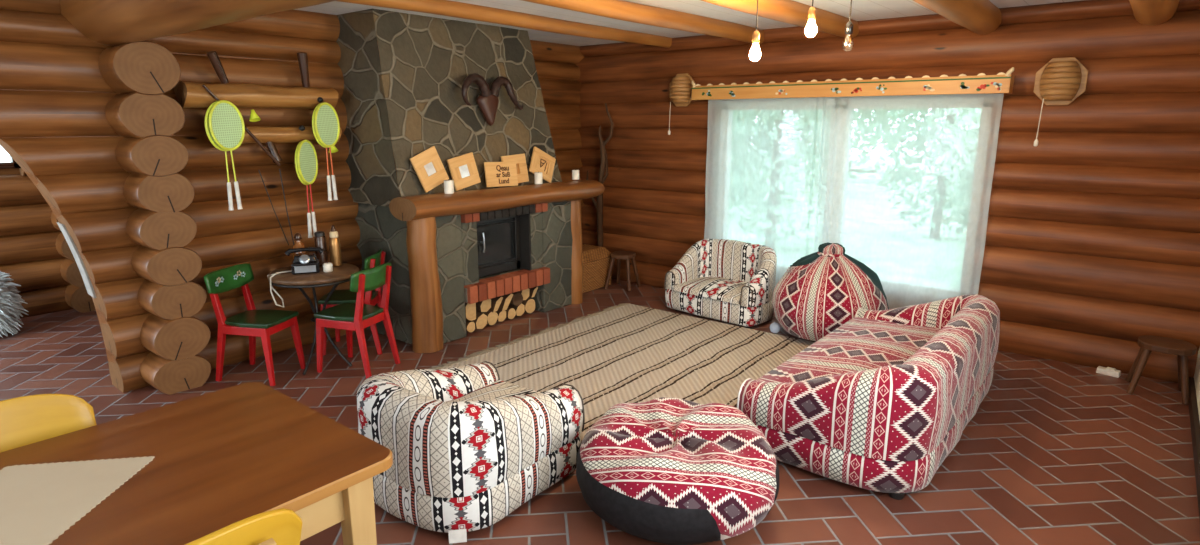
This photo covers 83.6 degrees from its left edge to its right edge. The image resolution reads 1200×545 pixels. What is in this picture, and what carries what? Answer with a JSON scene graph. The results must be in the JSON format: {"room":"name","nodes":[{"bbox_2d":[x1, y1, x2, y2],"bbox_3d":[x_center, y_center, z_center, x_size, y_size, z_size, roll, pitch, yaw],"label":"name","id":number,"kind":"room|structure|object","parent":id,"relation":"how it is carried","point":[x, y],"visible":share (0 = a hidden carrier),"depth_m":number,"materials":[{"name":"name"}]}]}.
{"room":"traditional dwelling","nodes":[
{"label":"traditional dwelling","id":0,"kind":"room"},
{"bbox_2d":[0,168,95,317],"bbox_3d":[-5.521,-0.642,4.871,0.506,2.497,6.001,10,16,38],"label":"wall","id":1,"kind":"structure","parent":0,"point":[34,250],"depth_m":5.75,"materials":[{"name":"wood"}]},
{"bbox_2d":[0,155,20,168],"bbox_3d":[-5.230,-1.156,5.200,0.080,0.740,1.040,10,16,38],"label":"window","id":2,"kind":"structure","parent":1,"relation":"in","point":[3,165],"depth_m":5.59,"materials":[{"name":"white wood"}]},
{"bbox_2d":[98,41,210,394],"bbox_3d":[-2.844,-0.318,4.206,0.717,2.113,0.384,10,16,38],"label":"wall","id":3,"kind":"structure","parent":0,"point":[141,72],"depth_m":3.98,"materials":[{"name":"wood"}]},
{"bbox_2d":[60,0,336,45],"bbox_3d":[-0.896,-1.158,2.286,5.330,0.418,0.427,10,16,38],"label":"tie beam","id":4,"kind":"structure","parent":3,"relation":"on","point":[104,22],"depth_m":3.11,"materials":[{"name":"wood"}]},
{"bbox_2d":[0,0,584,392],"bbox_3d":[-2.765,-0.501,4.285,0.276,2.482,8.350,10,16,38],"label":"wall","id":5,"kind":"structure","parent":0,"point":[83,178],"depth_m":4.36,"materials":[{"name":"wood"}]},
{"bbox_2d":[57,222,95,297],"bbox_3d":[-3.145,-0.074,4.042,0.160,0.460,0.124,10,16,38],"label":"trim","id":6,"kind":"structure","parent":5,"relation":"attached to","point":[77,257],"depth_m":4.02,"materials":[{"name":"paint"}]},
{"bbox_2d":[174,51,341,162],"bbox_3d":[-2.212,-1.097,4.448,0.198,0.736,1.020,10,16,38],"label":"wooden rack","id":7,"kind":"object","parent":5,"relation":"attached to","point":[188,94],"visible":0.82,"depth_m":4.41,"materials":[{"name":"brown wood"}]},
{"bbox_2d":[204,101,233,209],"bbox_3d":[-2.329,-0.724,4.180,0.031,0.674,0.233,6,13,26],"label":"racket","id":8,"kind":"object","parent":7,"relation":"hanging from","point":[229,190],"visible":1,"depth_m":4.13,"materials":[{"name":"green"}]},
{"bbox_2d":[208,100,244,208],"bbox_3d":[-2.302,-0.728,4.184,0.031,0.674,0.232,6,14,23],"label":"racket","id":9,"kind":"object","parent":7,"relation":"hanging from","point":[226,122],"visible":1,"depth_m":4.15,"materials":[{"name":"green"}]},
{"bbox_2d":[202,84,280,165],"bbox_3d":[-2.268,-0.924,4.272,0.024,0.513,0.436,9,16,36],"label":"stick","id":10,"kind":"object","parent":7,"relation":"hanging from","point":[256,140],"visible":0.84,"depth_m":4.34,"materials":[{"name":"brown wood"}]},
{"bbox_2d":[249,109,260,121],"bbox_3d":[-2.223,-1.010,4.318,0.066,0.078,0.064,-3,13,-14],"label":"shuttlecock","id":11,"kind":"object","parent":7,"relation":"attached to","point":[254,117],"visible":1,"depth_m":4.31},
{"bbox_2d":[258,170,288,245],"bbox_3d":[-2.221,-0.436,4.578,0.148,0.532,0.018,-11,17,-41],"label":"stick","id":12,"kind":"object","parent":7,"relation":"hanging from","point":[258,170],"visible":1,"depth_m":4.56,"materials":[{"name":"black metal"}]},
{"bbox_2d":[279,169,293,244],"bbox_3d":[-2.165,-0.431,4.648,0.052,0.571,0.020,-6,14,-24],"label":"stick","id":13,"kind":"object","parent":7,"relation":"hanging from","point":[279,169],"visible":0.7,"depth_m":4.63,"materials":[{"name":"black metal"}]},
{"bbox_2d":[295,142,312,237],"bbox_3d":[-2.038,-0.579,4.682,0.033,0.673,0.232,1,13,5],"label":"racket","id":14,"kind":"object","parent":7,"relation":"hanging from","point":[296,166],"visible":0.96,"depth_m":4.68,"materials":[{"name":"green"}]},
{"bbox_2d":[297,140,317,236],"bbox_3d":[-2.019,-0.584,4.681,0.031,0.674,0.233,2,14,9],"label":"racket","id":15,"kind":"object","parent":7,"relation":"hanging from","point":[307,161],"visible":0.98,"depth_m":4.65,"materials":[{"name":"green"}]},
{"bbox_2d":[312,103,331,200],"bbox_3d":[-1.911,-0.841,4.693,0.031,0.674,0.233,5,12,21],"label":"racket","id":16,"kind":"object","parent":7,"relation":"hanging from","point":[313,115],"visible":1,"depth_m":4.70,"materials":[{"name":"green"}]},
{"bbox_2d":[314,102,339,199],"bbox_3d":[-1.890,-0.843,4.693,0.032,0.674,0.232,4,13,17],"label":"racket","id":17,"kind":"object","parent":7,"relation":"hanging from","point":[326,120],"visible":1,"depth_m":4.66,"materials":[{"name":"green"}]},
{"bbox_2d":[0,40,576,384],"bbox_3d":[-2.804,-0.518,4.281,0.170,2.420,8.300,10,16,38],"label":"trim","id":18,"kind":"structure","parent":5,"relation":"attached to","point":[101,317],"depth_m":4.15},
{"bbox_2d":[0,279,1199,544],"bbox_3d":[-1.433,0.869,3.910,10.400,0.120,9.000,10,16,38],"label":"floor","id":19,"kind":"structure","parent":0,"point":[1054,452],"depth_m":3.35,"materials":[{"name":"tile"}]},
{"bbox_2d":[0,271,28,337],"bbox_3d":[-4.877,0.216,5.140,0.738,0.610,0.630,-8,15,-33],"label":"pouf","id":20,"kind":"object","parent":19,"relation":"on","point":[9,307],"visible":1,"depth_m":5.25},
{"bbox_2d":[0,394,95,452],"bbox_3d":[-1.584,0.824,1.896,0.492,0.861,0.438,10,16,38],"label":"chair","id":21,"kind":"object","parent":19,"relation":"on","point":[24,420],"visible":0.36,"depth_m":2.00,"materials":[{"name":"paint"}]},
{"bbox_2d":[0,382,392,544],"bbox_3d":[-1.532,0.983,1.411,0.860,0.760,2.060,10,16,38],"label":"dining table","id":22,"kind":"object","parent":19,"relation":"on","point":[225,457],"visible":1,"depth_m":1.79,"materials":[{"name":"brown wood"}]},
{"bbox_2d":[0,456,154,544],"bbox_3d":[-1.401,0.577,1.476,0.433,0.003,0.688,-1,13,-3],"label":"table cloth","id":23,"kind":"object","parent":22,"relation":"on","point":[39,502],"visible":1,"depth_m":1.64,"materials":[{"name":"fabric"}]},
{"bbox_2d":[185,508,302,544],"bbox_3d":[-0.943,0.908,1.524,0.493,0.861,0.438,10,16,38],"label":"chair","id":24,"kind":"object","parent":19,"relation":"on","point":[283,526],"visible":1,"depth_m":1.40,"materials":[{"name":"paint"}]},
{"bbox_2d":[204,264,305,385],"bbox_3d":[-2.249,0.331,4.392,0.434,0.720,0.395,3,13,12],"label":"chair","id":25,"kind":"object","parent":19,"relation":"on","point":[253,323],"visible":1,"depth_m":4.32,"materials":[{"name":"red paint"}]},
{"bbox_2d":[215,277,223,286],"bbox_3d":[-2.427,0.057,4.281,0.005,0.061,0.090,1,13,6],"label":"flower","id":26,"kind":"object","parent":25,"relation":"on","point":[219,281],"depth_m":4.28,"materials":[{"name":"beige paint"}]},
{"bbox_2d":[234,270,245,279],"bbox_3d":[-2.389,0.014,4.447,0.005,0.061,0.100,4,13,19],"label":"flower","id":27,"kind":"object","parent":25,"relation":"on","point":[238,274],"depth_m":4.45,"materials":[{"name":"beige paint"}]},
{"bbox_2d":[267,263,358,374],"bbox_3d":[-1.934,0.309,4.613,0.576,0.659,0.576,10,16,38],"label":"bistro table","id":28,"kind":"object","parent":19,"relation":"on","point":[339,274],"visible":0.66,"depth_m":4.43,"materials":[{"name":"brown wood"}]},
{"bbox_2d":[267,271,291,307],"bbox_3d":[-2.090,0.113,4.412,0.150,0.222,0.164,-7,15,-29],"label":"cable loop","id":29,"kind":"object","parent":28,"relation":"on","point":[274,274],"visible":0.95,"depth_m":4.39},
{"bbox_2d":[292,233,306,258],"bbox_3d":[-2.055,-0.149,4.584,0.090,0.246,0.089,10,16,38],"label":"bottle","id":30,"kind":"object","parent":28,"relation":"on","point":[297,237],"visible":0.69,"depth_m":4.55,"materials":[{"name":"brown glass"}]},
{"bbox_2d":[284,247,323,274],"bbox_3d":[-1.968,-0.082,4.478,0.248,0.162,0.156,-5,14,-20],"label":"telephone","id":31,"kind":"object","parent":28,"relation":"on","point":[303,263],"visible":1,"depth_m":4.43,"materials":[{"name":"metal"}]},
{"bbox_2d":[314,231,327,265],"bbox_3d":[-1.943,-0.166,4.672,0.074,0.240,0.073,10,16,38],"label":"flask","id":32,"kind":"object","parent":28,"relation":"on","point":[319,239],"visible":0.73,"depth_m":4.64,"materials":[{"name":"black metal"}]},
{"bbox_2d":[323,262,332,271],"bbox_3d":[-1.828,-0.040,4.505,0.062,0.068,0.062,10,16,38],"label":"candle","id":33,"kind":"object","parent":28,"relation":"on","point":[327,267],"visible":1,"depth_m":4.48,"materials":[{"name":"wax"}]},
{"bbox_2d":[329,225,341,265],"bbox_3d":[-1.843,-0.188,4.663,0.076,0.286,0.075,10,16,38],"label":"bottle","id":34,"kind":"object","parent":28,"relation":"on","point":[334,242],"visible":0.95,"depth_m":4.64,"materials":[{"name":"gold metal"}]},
{"bbox_2d":[318,249,385,354],"bbox_3d":[-1.803,0.211,4.924,0.434,0.720,0.395,-1,13,-3],"label":"chair","id":35,"kind":"object","parent":19,"relation":"on","point":[373,297],"visible":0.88,"depth_m":4.83,"materials":[{"name":"red paint"}]},
{"bbox_2d":[314,263,400,378],"bbox_3d":[-1.649,0.303,4.515,0.434,0.720,0.395,4,13,19],"label":"chair","id":36,"kind":"object","parent":19,"relation":"on","point":[341,316],"visible":0.97,"depth_m":4.43,"materials":[{"name":"red paint"}]},
{"bbox_2d":[336,9,604,352],"bbox_3d":[-1.034,-0.804,5.606,1.160,2.406,2.040,10,16,38],"label":"fireplace","id":37,"kind":"object","parent":19,"relation":"on","point":[472,244],"visible":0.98,"depth_m":5.08,"materials":[{"name":"stone"}]},
{"bbox_2d":[410,146,448,192],"bbox_3d":[-1.238,-0.752,4.882,0.057,0.329,0.312,9,16,35],"label":"picture frame","id":38,"kind":"object","parent":37,"relation":"on","point":[428,166],"visible":1,"depth_m":4.87,"materials":[{"name":"brown wood"}]},
{"bbox_2d":[444,179,453,193],"bbox_3d":[-1.094,-0.624,4.857,0.071,0.101,0.070,10,16,38],"label":"candle","id":39,"kind":"object","parent":37,"relation":"on","point":[448,184],"visible":1,"depth_m":4.83,"materials":[{"name":"wax"}]},
{"bbox_2d":[447,152,480,190],"bbox_3d":[-1.040,-0.774,5.135,0.051,0.282,0.290,10,16,37],"label":"picture frame","id":40,"kind":"object","parent":37,"relation":"on","point":[463,168],"visible":0.94,"depth_m":5.13,"materials":[{"name":"brown wood"}]},
{"bbox_2d":[461,73,523,125],"bbox_3d":[-0.858,-1.357,5.299,0.144,0.396,0.653,11,17,39],"label":"skull","id":41,"kind":"object","parent":37,"relation":"attached to","point":[488,100],"visible":1,"depth_m":5.25},
{"bbox_2d":[484,162,517,186],"bbox_3d":[-0.790,-0.787,5.373,0.042,0.206,0.336,10,16,38],"label":"board","id":42,"kind":"object","parent":37,"relation":"on","point":[497,174],"visible":1,"depth_m":5.36,"materials":[{"name":"brown wood"}]},
{"bbox_2d":[501,153,528,182],"bbox_3d":[-0.703,-0.857,5.563,0.050,0.248,0.274,10,16,38],"label":"picture frame","id":43,"kind":"object","parent":37,"relation":"on","point":[521,166],"visible":0.5,"depth_m":5.60,"materials":[{"name":"brown wood"}]},
{"bbox_2d":[534,172,542,183],"bbox_3d":[-0.512,-0.788,5.583,0.067,0.101,0.066,10,16,38],"label":"candle","id":44,"kind":"object","parent":37,"relation":"on","point":[538,178],"visible":1,"depth_m":5.56,"materials":[{"name":"wax"}]},
{"bbox_2d":[529,147,555,182],"bbox_3d":[-0.496,-0.927,5.783,0.052,0.316,0.335,12,17,42],"label":"picture frame","id":45,"kind":"object","parent":37,"relation":"on","point":[541,161],"visible":1,"depth_m":5.78,"materials":[{"name":"brown wood"}]},
{"bbox_2d":[572,170,578,179],"bbox_3d":[-0.219,-0.880,6.012,0.067,0.090,0.066,10,16,38],"label":"candle","id":46,"kind":"object","parent":37,"relation":"on","point":[575,173],"visible":1,"depth_m":5.99,"materials":[{"name":"wax"}]},
{"bbox_2d":[466,320,474,331],"bbox_3d":[-1.175,0.404,5.427,0.400,0.086,0.086,10,16,38],"label":"log","id":47,"kind":"object","parent":19,"relation":"on","point":[470,326],"visible":0.32,"depth_m":5.30,"materials":[{"name":"beige wood"}]},
{"bbox_2d":[465,303,475,320],"bbox_3d":[-1.172,0.276,5.410,0.388,0.165,0.118,10,16,38],"label":"log","id":48,"kind":"object","parent":47,"relation":"on","point":[470,308],"visible":0.18,"depth_m":5.30,"materials":[{"name":"beige wood"}]},
{"bbox_2d":[357,361,584,543],"bbox_3d":[-0.608,0.710,3.084,0.773,0.555,0.861,9,16,35],"label":"armchair","id":49,"kind":"object","parent":19,"relation":"on","point":[469,446],"visible":0.95,"depth_m":2.75,"materials":[{"name":"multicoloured fabric"}]},
{"bbox_2d":[447,380,539,401],"bbox_3d":[-0.550,0.674,3.160,0.370,0.170,0.660,9,16,35],"label":"seat cushion","id":50,"kind":"object","parent":49,"relation":"on","point":[468,390],"depth_m":3.29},
{"bbox_2d":[468,312,486,328],"bbox_3d":[-1.103,0.366,5.512,0.394,0.125,0.119,10,16,38],"label":"log","id":51,"kind":"object","parent":19,"relation":"on","point":[480,322],"visible":0.35,"depth_m":5.39,"materials":[{"name":"beige wood"}]},
{"bbox_2d":[476,299,490,311],"bbox_3d":[-1.068,0.236,5.542,0.375,0.122,0.115,10,16,38],"label":"log","id":52,"kind":"object","parent":51,"relation":"on","point":[482,306],"visible":0.33,"depth_m":5.42,"materials":[{"name":"beige wood"}]},
{"bbox_2d":[476,310,497,324],"bbox_3d":[-1.026,0.349,5.618,0.378,0.116,0.116,10,16,38],"label":"log","id":53,"kind":"object","parent":19,"relation":"on","point":[492,317],"visible":0.34,"depth_m":5.50,"materials":[{"name":"beige wood"}]},
{"bbox_2d":[489,296,502,311],"bbox_3d":[-0.987,0.234,5.633,0.388,0.115,0.118,10,16,38],"label":"log","id":54,"kind":"object","parent":53,"relation":"on","point":[495,302],"visible":0.32,"depth_m":5.51,"materials":[{"name":"brown wood"}]},
{"bbox_2d":[496,310,505,320],"bbox_3d":[-0.958,0.336,5.711,0.366,0.099,0.094,10,16,38],"label":"log","id":55,"kind":"object","parent":19,"relation":"on","point":[501,314],"visible":0.31,"depth_m":5.59,"materials":[{"name":"beige wood"}]},
{"bbox_2d":[498,293,512,310],"bbox_3d":[-0.918,0.221,5.722,0.381,0.133,0.137,10,16,38],"label":"log","id":56,"kind":"object","parent":55,"relation":"on","point":[507,298],"visible":0.32,"depth_m":5.60,"materials":[{"name":"brown wood"}]},
{"bbox_2d":[505,307,515,318],"bbox_3d":[-0.888,0.322,5.791,0.371,0.094,0.094,10,16,38],"label":"log","id":57,"kind":"object","parent":19,"relation":"on","point":[510,312],"visible":0.33,"depth_m":5.67,"materials":[{"name":"beige wood"}]},
{"bbox_2d":[508,303,524,315],"bbox_3d":[-0.825,0.295,5.865,0.369,0.108,0.103,10,16,38],"label":"log","id":58,"kind":"object","parent":19,"relation":"on","point":[520,309],"visible":0.33,"depth_m":5.75,"materials":[{"name":"beige wood"}]},
{"bbox_2d":[509,292,522,305],"bbox_3d":[-0.844,0.198,5.801,0.392,0.116,0.116,10,16,38],"label":"log","id":59,"kind":"object","parent":58,"relation":"on","point":[517,298],"visible":0.34,"depth_m":5.67,"materials":[{"name":"brown wood"}]},
{"bbox_2d":[522,298,534,312],"bbox_3d":[-0.750,0.268,5.956,0.367,0.128,0.128,10,16,38],"label":"log","id":60,"kind":"object","parent":19,"relation":"on","point":[529,303],"visible":0.34,"depth_m":5.84,"materials":[{"name":"beige wood"}]},
{"bbox_2d":[518,289,528,299],"bbox_3d":[-0.787,0.159,5.882,0.370,0.114,0.108,10,16,38],"label":"log","id":61,"kind":"object","parent":60,"relation":"on","point":[525,293],"visible":0.28,"depth_m":5.77,"materials":[{"name":"brown wood"}]},
{"bbox_2d":[528,287,537,297],"bbox_3d":[-0.714,0.144,5.963,0.379,0.083,0.086,10,16,38],"label":"log","id":62,"kind":"object","parent":60,"relation":"on","point":[532,291],"visible":0.32,"depth_m":5.85,"materials":[{"name":"brown wood"}]},
{"bbox_2d":[582,244,610,292],"bbox_3d":[-0.192,-0.034,6.744,0.405,0.380,0.600,10,16,38],"label":"basket","id":63,"kind":"object","parent":19,"relation":"on","point":[596,260],"visible":0.32,"depth_m":6.67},
{"bbox_2d":[586,103,613,246],"bbox_3d":[-0.007,-0.804,6.912,0.303,1.825,0.108,10,16,38],"label":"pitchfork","id":64,"kind":"object","parent":19,"relation":"on","point":[604,159],"visible":0.81,"depth_m":6.85,"materials":[{"name":"brown wood"}]},
{"bbox_2d":[429,303,814,441],"bbox_3d":[0.276,0.620,4.683,2.094,0.020,2.327,10,16,38],"label":"rug","id":65,"kind":"object","parent":19,"relation":"on","point":[624,352],"visible":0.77,"depth_m":4.75,"materials":[{"name":"fabric"}]},
{"bbox_2d":[604,251,640,290],"bbox_3d":[0.229,-0.019,6.745,0.282,0.361,0.280,8,15,30],"label":"stool","id":66,"kind":"object","parent":19,"relation":"on","point":[618,255],"visible":1,"depth_m":6.71,"materials":[{"name":"brown wood"}]},
{"bbox_2d":[576,397,779,544],"bbox_3d":[0.334,0.827,2.907,0.879,0.371,0.869,8,15,33],"label":"pouf","id":67,"kind":"object","parent":19,"relation":"on","point":[664,470],"visible":1,"depth_m":2.62,"materials":[{"name":"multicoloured fabric"}]},
{"bbox_2d":[664,239,776,327],"bbox_3d":[1.081,0.063,5.808,0.927,0.614,0.602,12,18,43],"label":"armchair","id":68,"kind":"object","parent":19,"relation":"on","point":[730,281],"visible":0.98,"depth_m":5.75,"materials":[{"name":"multicoloured fabric"}]},
{"bbox_2d":[672,277,747,303],"bbox_3d":[1.036,0.122,5.775,0.670,0.093,0.475,12,18,43],"label":"seat cushion","id":69,"kind":"object","parent":68,"relation":"on","point":[724,290],"depth_m":5.71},
{"bbox_2d":[770,322,780,332],"bbox_3d":[1.379,0.435,5.284,0.084,0.084,0.083,10,16,38],"label":"ball","id":70,"kind":"object","parent":19,"relation":"on","point":[774,327],"visible":1,"depth_m":5.25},
{"bbox_2d":[772,242,888,340],"bbox_3d":[1.774,0.131,5.160,0.884,0.731,0.878,-11,17,-40],"label":"bean bag","id":71,"kind":"object","parent":19,"relation":"on","point":[823,290],"visible":0.84,"depth_m":4.88,"materials":[{"name":"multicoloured fabric"}]},
{"bbox_2d":[737,294,999,499],"bbox_3d":[1.603,0.526,3.785,0.902,0.603,1.910,10,16,38],"label":"sofa","id":72,"kind":"object","parent":19,"relation":"on","point":[879,402],"visible":0.91,"depth_m":3.14,"materials":[{"name":"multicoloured fabric"}]},
{"bbox_2d":[757,317,940,382],"bbox_3d":[1.526,0.514,3.849,0.700,0.179,1.500,10,16,38],"label":"seat cushion","id":73,"kind":"object","parent":72,"relation":"on","point":[861,343],"depth_m":3.85,"materials":[{"name":"fabric"}]},
{"bbox_2d":[1096,366,1120,377],"bbox_3d":[3.383,0.656,4.464,0.050,0.049,0.125,-12,17,-41],"label":"power outlet","id":74,"kind":"object","parent":19,"relation":"on","point":[1109,371],"visible":1,"depth_m":4.44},
{"bbox_2d":[1125,335,1196,404],"bbox_3d":[3.458,0.587,4.140,0.298,0.332,0.290,9,16,35],"label":"stool","id":75,"kind":"object","parent":19,"relation":"on","point":[1182,349],"visible":1,"depth_m":4.09,"materials":[{"name":"brown wood"}]},
{"bbox_2d":[293,0,1083,45],"bbox_3d":[-1.433,-1.580,3.356,10.400,0.100,9.000,10,16,38],"label":"ceiling","id":76,"kind":"structure","parent":0,"point":[861,10],"depth_m":4.68,"materials":[{"name":"paint"}]},
{"bbox_2d":[337,0,671,47],"bbox_3d":[-0.593,-1.804,4.785,0.111,0.116,3.902,10,16,38],"label":"ceiling beam","id":77,"kind":"structure","parent":76,"relation":"attached to","point":[438,7],"depth_m":4.72,"materials":[{"name":"wood"}]},
{"bbox_2d":[522,0,763,43],"bbox_3d":[0.113,-1.668,4.227,0.144,0.137,3.901,10,16,38],"label":"ceiling beam","id":78,"kind":"structure","parent":76,"relation":"attached to","point":[614,9],"depth_m":4.50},
{"bbox_2d":[749,0,760,60],"bbox_3d":[0.809,-1.322,3.457,0.060,0.447,0.059,10,16,38],"label":"pendant bulb","id":79,"kind":"object","parent":76,"relation":"hanging from","point":[755,53],"visible":1,"depth_m":3.47,"materials":[{"name":"white glass"}]},
{"bbox_2d":[752,30,759,43],"bbox_3d":[0.809,-1.221,3.480,0.040,0.065,0.039,10,16,38],"label":"socket","id":80,"kind":"object","parent":79,"relation":"attached to","point":[756,35],"depth_m":3.47,"materials":[{"name":"gold metal"}]},
{"bbox_2d":[701,0,858,38],"bbox_3d":[0.274,-1.437,3.217,0.164,0.158,5.302,10,16,38],"label":"ceiling beam","id":81,"kind":"structure","parent":76,"relation":"attached to","point":[786,11],"depth_m":4.29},
{"bbox_2d":[805,0,816,37],"bbox_3d":[1.098,-1.385,3.466,0.060,0.327,0.059,10,16,38],"label":"pendant bulb","id":82,"kind":"object","parent":76,"relation":"hanging from","point":[811,29],"visible":1,"depth_m":3.47,"materials":[{"name":"white glass"}]},
{"bbox_2d":[808,6,815,19],"bbox_3d":[1.098,-1.343,3.475,0.040,0.065,0.039,10,16,38],"label":"socket","id":83,"kind":"object","parent":82,"relation":"attached to","point":[812,11],"depth_m":3.46,"materials":[{"name":"gold metal"}]},
{"bbox_2d":[845,0,852,45],"bbox_3d":[1.330,-1.377,3.565,0.060,0.387,0.059,10,16,38],"label":"pendant bulb","id":84,"kind":"object","parent":76,"relation":"hanging from","point":[849,26],"visible":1,"depth_m":3.57,"materials":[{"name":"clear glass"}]},
{"bbox_2d":[845,21,852,34],"bbox_3d":[1.330,-1.305,3.581,0.040,0.065,0.039,10,16,38],"label":"socket","id":85,"kind":"object","parent":84,"relation":"attached to","point":[849,26],"depth_m":3.57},
{"bbox_2d":[913,0,1001,34],"bbox_3d":[1.004,-1.299,2.639,0.216,0.214,5.304,10,16,38],"label":"ceiling beam","id":86,"kind":"structure","parent":76,"relation":"attached to","point":[982,17],"depth_m":3.98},
{"bbox_2d":[1129,0,1179,24],"bbox_3d":[2.434,-1.354,2.951,0.230,0.232,3.002,10,16,38],"label":"ceiling beam","id":87,"kind":"structure","parent":76,"relation":"attached to","point":[1146,12],"depth_m":3.62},
{"bbox_2d":[576,0,1199,382],"bbox_3d":[1.944,-0.790,5.587,5.900,2.471,0.253,10,16,38],"label":"wall","id":88,"kind":"structure","parent":0,"point":[1092,243],"depth_m":4.62,"materials":[{"name":"wood"}]},
{"bbox_2d":[668,73,695,134],"bbox_3d":[0.724,-1.549,6.186,0.277,0.550,0.135,10,16,38],"label":"wall lamp","id":89,"kind":"object","parent":88,"relation":"attached to","point":[680,91],"visible":0.98,"depth_m":6.12,"materials":[{"name":"brown wood"}]},
{"bbox_2d":[691,67,1014,99],"bbox_3d":[1.818,-1.464,5.276,2.492,0.166,0.147,10,16,38],"label":"curtain valance","id":90,"kind":"object","parent":88,"relation":"attached to","point":[982,83],"visible":1,"depth_m":5.05,"materials":[{"name":"brown wood"}]},
{"bbox_2d":[704,97,834,286],"bbox_3d":[1.421,-0.658,5.852,1.146,1.680,0.061,11,17,40],"label":"sheer curtain","id":91,"kind":"object","parent":90,"relation":"hanging from","point":[731,106],"visible":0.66,"depth_m":5.78,"materials":[{"name":"fabric"}]},
{"bbox_2d":[851,87,861,93],"bbox_3d":[1.948,-1.381,5.095,0.081,0.047,0.002,10,16,38],"label":"flower","id":92,"kind":"object","parent":90,"relation":"on","point":[854,90],"depth_m":5.10,"materials":[{"name":"red paint"}]},
{"bbox_2d":[876,84,886,92],"bbox_3d":[2.090,-1.363,4.981,0.079,0.066,0.002,10,16,38],"label":"flower","id":93,"kind":"object","parent":90,"relation":"on","point":[880,88],"depth_m":4.98,"materials":[{"name":"white paint"}]},
{"bbox_2d":[813,93,1003,308],"bbox_3d":[2.285,-0.505,5.184,1.272,1.683,0.065,10,16,38],"label":"sheer curtain","id":94,"kind":"object","parent":90,"relation":"hanging from","point":[961,102],"visible":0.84,"depth_m":5.09,"materials":[{"name":"fabric"}]},
{"bbox_2d":[923,84,934,90],"bbox_3d":[2.344,-1.315,4.779,0.079,0.050,0.002,10,16,38],"label":"flower","id":95,"kind":"object","parent":90,"relation":"on","point":[926,87],"depth_m":4.78,"materials":[{"name":"white paint"}]},
{"bbox_2d":[960,82,969,88],"bbox_3d":[2.521,-1.292,4.636,0.064,0.048,0.002,10,16,38],"label":"flower","id":96,"kind":"object","parent":90,"relation":"on","point":[963,85],"depth_m":4.64,"materials":[{"name":"black paint"}]},
{"bbox_2d":[976,84,989,90],"bbox_3d":[2.608,-1.260,4.570,0.079,0.046,0.002,10,16,38],"label":"flower","id":97,"kind":"object","parent":90,"relation":"on","point":[979,87],"depth_m":4.57,"materials":[{"name":"red paint"}]},
{"bbox_2d":[991,82,1001,90],"bbox_3d":[2.669,-1.253,4.521,0.069,0.060,0.002,10,16,38],"label":"flower","id":98,"kind":"object","parent":90,"relation":"on","point":[995,86],"depth_m":4.52,"materials":[{"name":"white paint"}]},
{"bbox_2d":[716,98,992,298],"bbox_3d":[1.972,-0.665,5.611,2.190,1.500,0.090,10,16,38],"label":"window","id":99,"kind":"structure","parent":88,"relation":"in","point":[976,195],"depth_m":5.48,"materials":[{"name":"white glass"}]},
{"bbox_2d":[777,98,943,303],"bbox_3d":[1.972,-0.810,5.618,5.900,2.400,0.140,10,16,38],"label":"trim","id":100,"kind":"structure","parent":88,"relation":"attached to","point":[892,293],"depth_m":5.33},
{"bbox_2d":[1033,57,1088,145],"bbox_3d":[2.986,-1.113,4.390,0.286,0.567,0.139,10,16,38],"label":"wall lamp","id":101,"kind":"object","parent":88,"relation":"attached to","point":[1060,81],"visible":1,"depth_m":4.34,"materials":[{"name":"brown wood"}]},
{"bbox_2d":[1194,348,1199,420],"bbox_3d":[1.293,0.244,0.958,0.120,2.400,8.200,10,16,38],"label":"wall","id":102,"kind":"structure","parent":0,"point":[1197,370],"depth_m":4.02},
{"bbox_2d":[1188,377,1199,518],"bbox_3d":[1.237,1.371,1.260,0.024,0.070,7.900,10,16,38],"label":"baseboard","id":103,"kind":"structure","parent":102,"relation":"attached to","point":[1193,407],"depth_m":3.54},
{"label":"outside","id":104,"kind":"structure","parent":0,"visible":0},
{"bbox_2d":[728,151,974,288],"bbox_3d":[14.116,-2.718,21.982,70.000,0.100,40.000,10,16,38],"label":"ground","id":105,"kind":"structure","parent":104,"point":[931,273],"depth_m":12.88,"materials":[{"name":"snow"}]},
{"bbox_2d":[729,110,797,208],"bbox_3d":[2.808,-4.240,14.975,3.470,5.965,2.502,10,16,38],"label":"tree","id":106,"kind":"object","parent":105,"relation":"on","point":[756,126],"visible":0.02,"depth_m":15.06,"materials":[{"name":"green plant"}]},
{"bbox_2d":[729,110,829,249],"bbox_3d":[2.902,-2.617,10.996,2.458,4.556,1.789,10,16,38],"label":"tree","id":107,"kind":"object","parent":105,"relation":"on","point":[777,172],"visible":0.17,"depth_m":10.98,"materials":[{"name":"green plant"}]},
{"bbox_2d":[774,109,902,192],"bbox_3d":[6.820,-5.756,19.451,4.170,6.946,3.078,10,16,38],"label":"tree","id":108,"kind":"object","parent":105,"relation":"on","point":[856,130],"visible":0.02,"depth_m":19.23,"materials":[{"name":"green plant"}]},
{"bbox_2d":[734,109,975,183],"bbox_3d":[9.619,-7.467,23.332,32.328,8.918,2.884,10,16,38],"label":"tree","id":109,"kind":"object","parent":105,"relation":"on","point":[863,171],"visible":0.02,"depth_m":23.66,"materials":[{"name":"green plant"}]},
{"bbox_2d":[862,108,979,238],"bbox_3d":[6.276,-3.537,11.962,3.069,5.923,2.211,10,16,38],"label":"tree","id":110,"kind":"object","parent":105,"relation":"on","point":[922,146],"visible":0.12,"depth_m":12.39,"materials":[{"name":"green plant"}]},
{"bbox_2d":[913,108,974,174],"bbox_3d":[9.676,-4.788,15.297,4.755,6.891,3.432,10,16,38],"label":"tree","id":111,"kind":"object","parent":105,"relation":"on","point":[939,123],"visible":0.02,"depth_m":16.47,"materials":[{"name":"green plant"}]},
{"bbox_2d":[935,108,980,228],"bbox_3d":[5.905,-2.335,8.813,2.674,4.983,1.994,10,16,38],"label":"tree","id":112,"kind":"object","parent":105,"relation":"on","point":[956,110],"visible":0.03,"depth_m":9.43,"materials":[{"name":"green plant"}]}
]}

